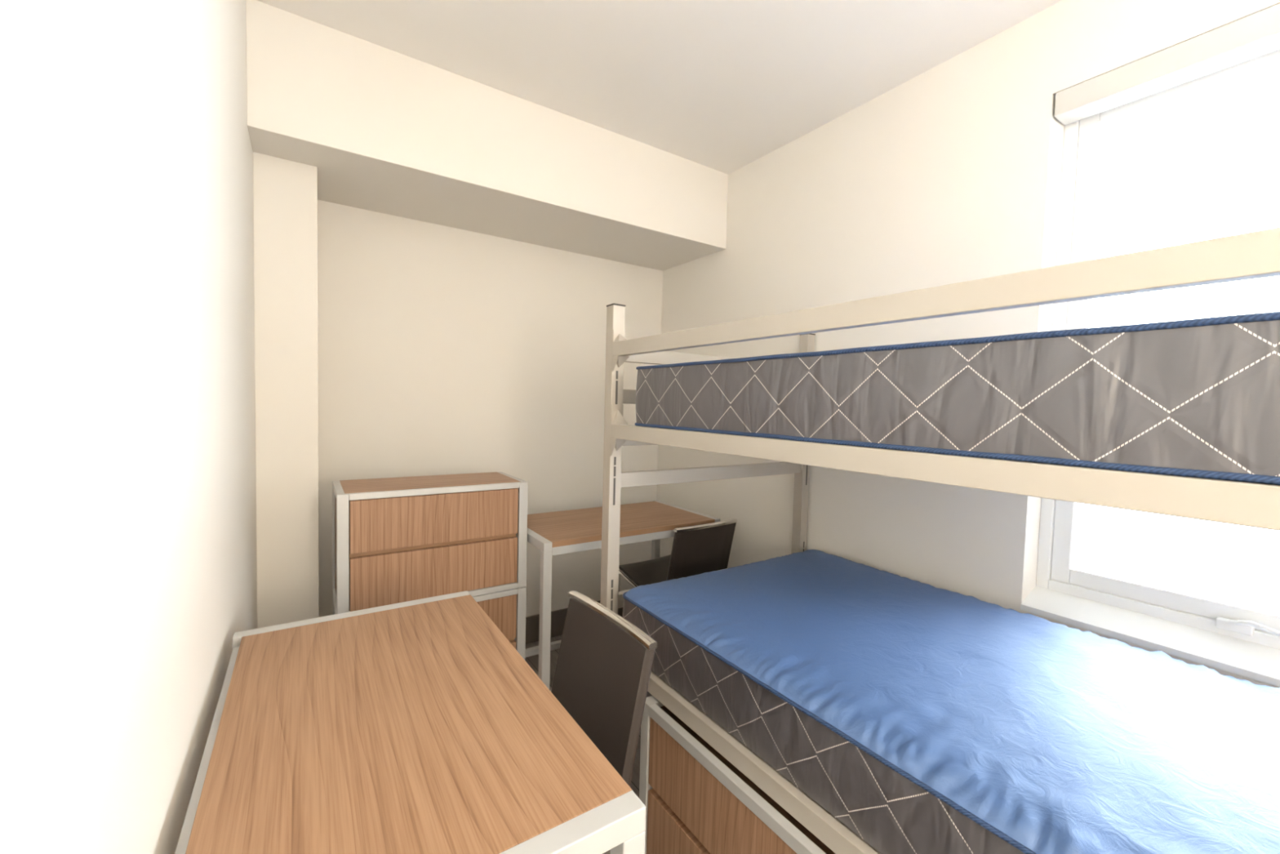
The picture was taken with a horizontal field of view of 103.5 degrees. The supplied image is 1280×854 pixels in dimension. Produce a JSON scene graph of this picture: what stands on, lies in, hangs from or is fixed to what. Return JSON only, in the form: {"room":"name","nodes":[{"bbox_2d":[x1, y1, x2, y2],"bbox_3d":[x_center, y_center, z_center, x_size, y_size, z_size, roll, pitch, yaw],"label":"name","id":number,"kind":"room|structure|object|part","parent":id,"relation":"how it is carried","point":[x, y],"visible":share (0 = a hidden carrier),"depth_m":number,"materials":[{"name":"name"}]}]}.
{"room":"dorm room","nodes":[
{"label":"dorm room","id":0,"kind":"room"},
{"bbox_2d":[0,0,257,853],"bbox_3d":[-0.263,0.044,0.038,0.120,2.406,4.549,0,3,-34],"label":"wall","id":1,"kind":"structure","parent":0,"point":[128,574],"depth_m":0.45,"materials":[{"name":"white paint"}]},
{"bbox_2d":[252,151,319,627],"bbox_3d":[-1.304,0.117,1.876,0.177,2.041,0.348,0,3,-34],"label":"wall","id":2,"kind":"structure","parent":0,"point":[285,192],"depth_m":1.72,"materials":[{"name":"white paint"}]},
{"bbox_2d":[245,0,728,271],"bbox_3d":[-0.504,-1.084,2.218,1.899,0.366,0.537,0,3,-34],"label":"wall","id":3,"kind":"structure","parent":0,"point":[385,131],"depth_m":1.88,"materials":[{"name":"white paint"}]},
{"bbox_2d":[317,200,662,617],"bbox_3d":[-0.677,-0.082,2.561,2.219,2.406,0.120,0,3,-34],"label":"wall","id":4,"kind":"structure","parent":0,"point":[442,350],"depth_m":2.40,"materials":[{"name":"white paint"}]},
{"bbox_2d":[525,600,622,644],"bbox_3d":[-0.629,1.052,2.584,1.722,0.140,0.012,0,3,-34],"label":"baseboard","id":5,"kind":"structure","parent":4,"relation":"attached to","point":[557,616],"depth_m":2.68,"materials":[{"name":"brown rubber"}]},
{"bbox_2d":[524,635,652,853],"bbox_3d":[0.580,1.291,0.675,2.219,0.100,4.789,0,3,-34],"label":"floor","id":6,"kind":"structure","parent":0,"point":[532,660],"depth_m":2.34,"materials":[{"name":"grey plastic"}]},
{"bbox_2d":[174,591,645,853],"bbox_3d":[-0.426,0.826,0.851,0.472,0.762,0.824,0,3,-34],"label":"desk","id":7,"kind":"object","parent":6,"relation":"on","point":[414,726],"visible":1,"depth_m":0.70,"materials":[{"name":"laminate"}]},
{"bbox_3d":[-0.603,0.480,0.712,0.025,0.030,0.761,0,3,-34],"label":"rail","id":8,"kind":"part","parent":7,"relation":"part of","materials":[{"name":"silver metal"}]},
{"bbox_3d":[-0.024,0.859,0.643,0.032,0.724,0.032,0,3,-34],"label":"leg","id":9,"kind":"part","parent":7,"relation":"part of","materials":[{"name":"silver metal"}]},
{"bbox_2d":[332,586,526,659],"bbox_3d":[-0.763,0.870,1.845,0.604,0.566,0.300,0,3,-34],"label":"drawer unit","id":10,"kind":"object","parent":6,"relation":"on","point":[506,609],"visible":0.07,"depth_m":1.85,"materials":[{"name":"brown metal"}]},
{"bbox_2d":[332,471,528,613],"bbox_3d":[-0.751,0.391,1.823,0.604,0.392,0.300,0,3,-34],"label":"drawer unit","id":11,"kind":"object","parent":10,"relation":"on","point":[401,539],"visible":0.9,"depth_m":1.69,"materials":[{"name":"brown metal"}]},
{"bbox_3d":[-0.750,0.204,1.820,0.560,0.019,0.280,0,3,-34],"label":"panel","id":12,"kind":"part","parent":11,"relation":"part of","materials":[{"name":"laminate"}]},
{"bbox_3d":[-0.683,0.398,1.720,0.534,0.015,0.007,0,3,-34],"label":"finger pull","id":13,"kind":"part","parent":11,"relation":"part of","materials":[{"name":"brown laminate"}]},
{"bbox_3d":[-0.680,0.489,1.717,0.534,0.166,0.026,0,3,-34],"label":"drawer","id":14,"kind":"part","parent":11,"relation":"part of","materials":[{"name":"laminate"}]},
{"bbox_3d":[-0.675,0.307,1.708,0.534,0.166,0.026,0,3,-34],"label":"drawer","id":15,"kind":"part","parent":11,"relation":"part of","materials":[{"name":"laminate"}]},
{"bbox_3d":[-0.685,0.699,1.726,0.534,0.163,0.026,0,3,-34],"label":"drawer","id":16,"kind":"part","parent":10,"relation":"part of","materials":[{"name":"laminate"}]},
{"bbox_3d":[-0.690,0.877,1.735,0.534,0.163,0.026,0,3,-34],"label":"drawer","id":17,"kind":"part","parent":10,"relation":"part of","materials":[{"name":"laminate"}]},
{"bbox_2d":[551,590,657,786],"bbox_3d":[-0.246,0.820,1.078,0.459,0.763,0.389,-1,3,-37],"label":"leather chair","id":18,"kind":"object","parent":6,"relation":"on","point":[603,669],"visible":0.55,"depth_m":1.14,"materials":[{"name":"grey leather"}]},
{"bbox_2d":[524,500,719,688],"bbox_3d":[-0.131,0.771,2.198,0.824,0.762,0.472,0,3,-34],"label":"desk","id":19,"kind":"object","parent":6,"relation":"on","point":[572,531],"visible":0.36,"depth_m":2.00,"materials":[{"name":"laminate"}]},
{"bbox_3d":[-0.340,0.798,1.796,0.032,0.724,0.032,0,3,-34],"label":"leg","id":20,"kind":"part","parent":19,"relation":"part of","materials":[{"name":"silver metal"}]},
{"bbox_3d":[0.002,0.437,1.996,0.761,0.030,0.023,0,3,-34],"label":"rail","id":21,"kind":"part","parent":19,"relation":"part of","materials":[{"name":"silver metal"}]},
{"bbox_3d":[0.078,0.771,2.600,0.032,0.724,0.032,0,3,-34],"label":"leg","id":22,"kind":"part","parent":19,"relation":"part of","materials":[{"name":"silver metal"}]},
{"bbox_2d":[618,518,737,590],"bbox_3d":[0.150,0.774,2.290,0.389,0.763,0.459,0,3,-36],"label":"leather chair","id":23,"kind":"object","parent":6,"relation":"on","point":[697,549],"visible":0.62,"depth_m":2.14,"materials":[{"name":"grey leather"}]},
{"bbox_3d":[0.133,0.707,2.312,0.343,0.068,0.352,0,3,-36],"label":"seat frame","id":24,"kind":"part","parent":23,"relation":"part of","materials":[{"name":"silver metal"}]},
{"bbox_3d":[0.132,0.690,2.314,0.332,0.075,0.365,0,3,-36],"label":"seat","id":25,"kind":"part","parent":23,"relation":"part of","materials":[{"name":"grey leather"}]},
{"bbox_3d":[0.258,0.572,2.141,0.340,0.315,0.092,0,3,-36],"label":"backrest","id":26,"kind":"part","parent":23,"relation":"part of","materials":[{"name":"grey leather"}]},
{"bbox_2d":[639,695,835,853],"bbox_3d":[0.333,0.986,1.192,0.340,0.450,0.700,0,3,-34],"label":"drawer unit","id":27,"kind":"object","parent":6,"relation":"on","point":[696,801],"visible":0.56,"depth_m":1.19,"materials":[{"name":"brown wood"}]},
{"bbox_3d":[0.203,1.089,1.112,0.026,0.186,0.626,0,3,-34],"label":"drawer","id":28,"kind":"part","parent":27,"relation":"part of","materials":[{"name":"laminate"}]},
{"bbox_3d":[0.208,0.883,1.102,0.026,0.186,0.626,0,3,-34],"label":"drawer","id":29,"kind":"part","parent":27,"relation":"part of","materials":[{"name":"laminate"}]},
{"bbox_2d":[600,226,1279,853],"bbox_3d":[0.855,0.449,1.014,0.965,1.557,2.094,0,3,-34],"label":"bunk bed","id":30,"kind":"object","parent":6,"relation":"on","point":[1252,255],"visible":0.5,"depth_m":0.81,"materials":[{"name":"beige metal"}]},
{"bbox_3d":[-0.095,0.399,1.612,0.043,1.554,0.043,0,3,-34],"label":"post","id":31,"kind":"part","parent":30,"relation":"part of","materials":[{"name":"beige metal"}]},
{"bbox_3d":[0.301,-0.099,1.844,0.878,0.045,0.025,0,3,-34],"label":"rail","id":32,"kind":"part","parent":30,"relation":"part of","materials":[{"name":"beige metal"}]},
{"bbox_3d":[0.298,0.035,1.850,0.878,0.044,0.025,0,3,-34],"label":"rail","id":33,"kind":"part","parent":30,"relation":"part of","materials":[{"name":"beige metal"}]},
{"bbox_3d":[0.305,-0.231,1.838,0.878,0.044,0.025,0,3,-34],"label":"rail","id":34,"kind":"part","parent":30,"relation":"part of","materials":[{"name":"beige metal"}]},
{"bbox_3d":[0.285,0.560,1.874,0.878,0.045,0.025,0,3,-34],"label":"rail","id":35,"kind":"part","parent":30,"relation":"part of","materials":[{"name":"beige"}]},
{"bbox_3d":[0.295,0.168,1.856,0.878,0.047,0.025,0,3,-34],"label":"rail","id":36,"kind":"part","parent":30,"relation":"part of","materials":[{"name":"beige metal"}]},
{"bbox_3d":[0.455,0.752,0.768,0.022,0.044,2.007,0,3,-34],"label":"rail","id":37,"kind":"part","parent":30,"relation":"part of","materials":[{"name":"beige metal"}]},
{"bbox_3d":[0.672,0.395,2.121,0.043,1.554,0.043,0,3,-34],"label":"post","id":38,"kind":"part","parent":30,"relation":"part of","materials":[{"name":"beige metal"}]},
{"bbox_3d":[0.472,0.065,0.736,0.022,0.043,2.007,0,3,-34],"label":"rail","id":39,"kind":"part","parent":30,"relation":"part of","materials":[{"name":"beige metal"}]},
{"bbox_3d":[0.479,-0.187,0.725,0.022,0.044,2.007,0,3,-34],"label":"guard rail","id":40,"kind":"part","parent":30,"relation":"part of","materials":[{"name":"beige metal"}]},
{"bbox_2d":[622,549,1279,853],"bbox_3d":[0.849,0.623,1.014,0.926,0.203,1.926,0,3,-34],"label":"mattress","id":41,"kind":"object","parent":30,"relation":"on","point":[925,718],"visible":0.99,"depth_m":0.96,"materials":[{"name":"blue fabric"}]},
{"bbox_2d":[634,311,1279,484],"bbox_3d":[0.876,-0.048,0.960,0.925,0.183,1.875,0,3,-34],"label":"mattress","id":42,"kind":"object","parent":30,"relation":"on","point":[1197,397],"visible":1,"depth_m":0.67,"materials":[{"name":"grey fabric"}]},
{"bbox_3d":[0.878,-0.132,0.956,0.915,0.014,1.865,0,3,-34],"label":"panel","id":43,"kind":"part","parent":42,"relation":"part of","materials":[{"name":"blue fabric"}]},
{"bbox_2d":[256,0,1062,174],"bbox_3d":[0.643,-1.211,0.560,2.219,0.100,4.789,0,3,-34],"label":"ceiling","id":44,"kind":"structure","parent":0,"point":[722,86],"depth_m":1.64,"materials":[{"name":"white paint"}]},
{"bbox_2d":[656,0,1279,688],"bbox_3d":[1.453,0.035,1.176,0.200,2.406,4.549,0,3,-34],"label":"wall","id":45,"kind":"structure","parent":0,"point":[951,174],"depth_m":1.74,"materials":[{"name":"white paint"}]},
{"bbox_2d":[1020,48,1279,687],"bbox_3d":[1.612,-0.163,0.904,0.174,1.480,1.441,0,3,-34],"label":"window","id":46,"kind":"structure","parent":45,"relation":"in","point":[1232,637],"depth_m":1.38,"materials":[{"name":"white plastic"}]},
{"bbox_3d":[1.565,0.549,0.918,0.106,0.053,1.441,0,3,-34],"label":"sill","id":47,"kind":"part","parent":46,"relation":"part of","materials":[{"name":"white"}]},
{"bbox_2d":[1053,3,1279,125],"bbox_3d":[1.594,-0.869,0.847,0.080,0.065,1.429,0,3,-34],"label":"roller shade","id":48,"kind":"object","parent":46,"relation":"attached to","point":[1257,34],"visible":1,"depth_m":1.23,"materials":[{"name":"white fabric"}]},
{"bbox_3d":[1.439,0.472,1.185,0.040,0.040,0.116,0,3,-34],"label":"crank handle","id":49,"kind":"part","parent":46,"relation":"part of","materials":[{"name":"white plastic"}]}
]}

